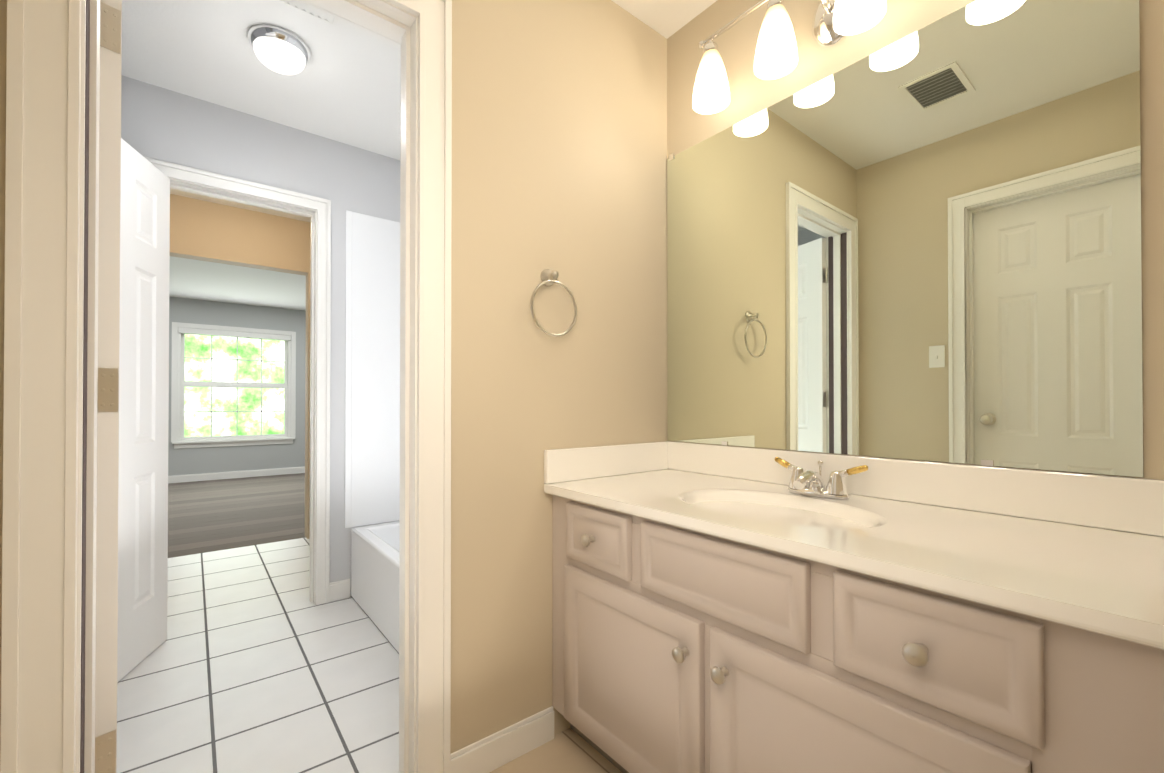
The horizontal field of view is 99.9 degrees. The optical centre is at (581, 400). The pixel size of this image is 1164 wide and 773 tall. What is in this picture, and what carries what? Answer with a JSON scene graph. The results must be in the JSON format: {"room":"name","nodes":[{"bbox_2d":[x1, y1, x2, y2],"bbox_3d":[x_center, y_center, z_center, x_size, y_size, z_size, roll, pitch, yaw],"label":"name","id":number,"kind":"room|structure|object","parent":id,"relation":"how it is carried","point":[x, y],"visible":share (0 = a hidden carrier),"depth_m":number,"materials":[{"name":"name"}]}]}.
{"room":"bathroom","nodes":[
{"label":"bathroom","id":0,"kind":"room"},
{"bbox_2d":[168,473,305,557],"bbox_3d":[-3.789,1.102,5.146,4.730,0.050,4.158,0,-1,-39],"label":"floor","id":1,"kind":"structure","parent":0,"point":[212,515],"depth_m":4.63,"materials":[{"name":"grey wood"}]},
{"bbox_2d":[168,297,305,475],"bbox_3d":[-5.049,-0.131,6.736,4.730,2.440,0.115,0,-1,-39],"label":"wall","id":2,"kind":"structure","parent":0,"point":[188,461],"depth_m":6.87,"materials":[{"name":"grey paint"}]},
{"bbox_2d":[171,322,295,448],"bbox_3d":[-4.843,-0.191,6.868,1.417,1.661,0.165,0,-1,-39],"label":"bedroom window","id":3,"kind":"structure","parent":2,"relation":"in","point":[179,383],"depth_m":6.80,"materials":[{"name":"white wood"}]},
{"bbox_2d":[170,194,310,538],"bbox_3d":[-2.493,-0.155,3.530,4.730,2.440,0.115,0,-1,-39],"label":"wall","id":4,"kind":"structure","parent":0,"point":[202,230],"depth_m":3.53,"materials":[{"name":"beige paint"}]},
{"bbox_2d":[121,75,399,595],"bbox_3d":[-1.691,-0.164,2.367,2.533,2.440,0.115,0,-1,-39],"label":"wall","id":5,"kind":"structure","parent":0,"point":[163,124],"depth_m":2.50,"materials":[{"name":"grey paint"}]},
{"bbox_2d":[117,138,169,682],"bbox_3d":[-1.773,0.034,1.850,0.303,2.030,0.587,0,-1,-39],"label":"door","id":6,"kind":"structure","parent":5,"relation":"in","point":[143,410],"depth_m":1.97,"materials":[{"name":"white wood"}]},
{"bbox_2d":[144,156,330,604],"bbox_3d":[-1.661,0.003,2.389,0.752,2.110,0.156,0,-1,-39],"label":"trim","id":7,"kind":"structure","parent":5,"relation":"attached to","point":[317,210],"depth_m":2.54,"materials":[{"name":"white wood"}]},
{"bbox_2d":[345,210,399,527],"bbox_3d":[-0.508,-0.171,2.292,0.780,1.711,1.477,0,-1,-39],"label":"surround panel","id":8,"kind":"object","parent":5,"relation":"attached to","point":[372,393],"visible":0.23,"depth_m":2.71,"materials":[{"name":"white plastic"}]},
{"bbox_2d":[0,0,667,753],"bbox_3d":[-0.699,-0.173,1.124,2.533,2.440,0.115,0,-1,-39],"label":"wall","id":9,"kind":"structure","parent":0,"point":[560,136],"depth_m":1.49,"materials":[{"name":"beige paint"}]},
{"bbox_2d":[95,0,121,772],"bbox_3d":[-1.224,0.029,1.160,0.230,2.030,0.599,0,-1,-39],"label":"door","id":10,"kind":"structure","parent":9,"relation":"in","point":[108,396],"depth_m":1.00,"materials":[{"name":"white wood"}]},
{"bbox_2d":[0,0,451,772],"bbox_3d":[-0.704,-0.018,1.119,0.786,2.131,0.156,0,-1,-39],"label":"trim","id":11,"kind":"structure","parent":9,"relation":"attached to","point":[50,402],"depth_m":0.88,"materials":[{"name":"white wood"}]},
{"bbox_2d":[530,269,576,336],"bbox_3d":[-0.093,-0.301,1.504,0.173,0.214,0.046,0,-1,-39],"label":"towel ring","id":12,"kind":"object","parent":9,"relation":"attached to","point":[548,277],"visible":1,"depth_m":1.50,"materials":[{"name":"silver metal"}]},
{"bbox_2d":[117,538,621,772],"bbox_3d":[-1.126,1.077,1.742,2.648,0.050,4.486,0,-1,-39],"label":"floor","id":13,"kind":"structure","parent":0,"point":[256,661],"depth_m":1.80,"materials":[{"name":"white tile"}]},
{"bbox_2d":[351,521,398,652],"bbox_3d":[-0.498,0.871,2.293,0.745,0.370,1.469,0,-1,-39],"label":"bathtub","id":14,"kind":"object","parent":13,"relation":"on","point":[375,572],"visible":0.23,"depth_m":2.31,"materials":[{"name":"white ceramic"}]},
{"bbox_2d":[544,441,1163,772],"bbox_3d":[0.489,0.599,1.184,0.589,0.897,1.263,0,-1,-39],"label":"bathroom vanity","id":15,"kind":"object","parent":13,"relation":"on","point":[724,609],"visible":1,"depth_m":0.93,"materials":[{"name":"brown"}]},
{"bbox_2d":[774,457,867,499],"bbox_3d":[0.603,0.209,1.293,0.137,0.091,0.251,0,-1,-39],"label":"faucet","id":16,"kind":"object","parent":15,"relation":"on","point":[798,489],"depth_m":1.28,"materials":[{"name":"silver metal"}]},
{"bbox_2d":[121,0,716,310],"bbox_3d":[-2.390,-1.406,3.411,4.730,0.060,8.644,0,-1,-39],"label":"ceiling","id":17,"kind":"structure","parent":0,"point":[344,86],"depth_m":2.09,"materials":[{"name":"white paint"}]},
{"bbox_2d":[248,24,310,74],"bbox_3d":[-1.177,-1.339,1.905,0.210,0.096,0.210,0,-1,-39],"label":"light","id":18,"kind":"object","parent":17,"relation":"attached to","point":[280,50],"visible":1,"depth_m":1.85,"materials":[{"name":"white glass"}]},
{"bbox_2d":[275,0,337,26],"bbox_3d":[-1.006,-1.383,1.659,0.330,0.012,0.115,0,-1,-39],"label":"ceiling vent","id":19,"kind":"object","parent":17,"relation":"in","point":[309,10],"visible":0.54,"depth_m":1.74,"materials":[{"name":"white plastic"}]},
{"bbox_2d":[667,0,1163,479],"bbox_3d":[0.270,-0.166,2.032,0.115,2.440,3.084,0,-1,-39],"label":"wall","id":20,"kind":"structure","parent":0,"point":[751,94],"depth_m":1.31,"materials":[{"name":"beige paint"}]},
{"bbox_2d":[692,0,886,113],"bbox_3d":[0.647,-1.069,1.331,0.176,0.226,0.787,0,-1,-39],"label":"sconce","id":21,"kind":"object","parent":20,"relation":"attached to","point":[834,22],"visible":1,"depth_m":1.39,"materials":[{"name":"white glass"}]},
{"bbox_2d":[667,0,1143,476],"bbox_3d":[0.697,-0.391,1.398,0.008,1.084,1.189,0,-1,-39],"label":"mirror","id":22,"kind":"object","parent":20,"relation":"attached to","point":[924,243],"visible":1,"depth_m":1.19,"materials":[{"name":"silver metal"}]},
{"bbox_3d":[-3.771,-0.143,5.133,4.730,2.440,3.985,0,-1,-39],"label":"wall","id":23,"kind":"structure","parent":0,"visible":0},
{"bbox_2d":[168,466,304,482],"bbox_3d":[-5.010,1.040,6.679,4.502,0.097,0.014,0,-1,-39],"label":"baseboard","id":24,"kind":"structure","parent":23,"relation":"attached to","point":[291,470],"depth_m":6.81,"materials":[{"name":"white wood"}]},
{"bbox_2d":[450,706,553,772],"bbox_3d":[-0.223,1.001,1.414,0.344,0.097,0.012,0,-1,-39],"label":"baseboard","id":25,"kind":"structure","parent":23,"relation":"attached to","point":[494,751],"depth_m":1.41,"materials":[{"name":"white wood"}]},
{"label":"outside","id":26,"kind":"structure","parent":0,"visible":0},
{"bbox_2d":[184,334,283,436],"bbox_3d":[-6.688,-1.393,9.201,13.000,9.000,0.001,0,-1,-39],"label":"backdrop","id":27,"kind":"structure","parent":26,"point":[197,424],"depth_m":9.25,"materials":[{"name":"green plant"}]}
]}

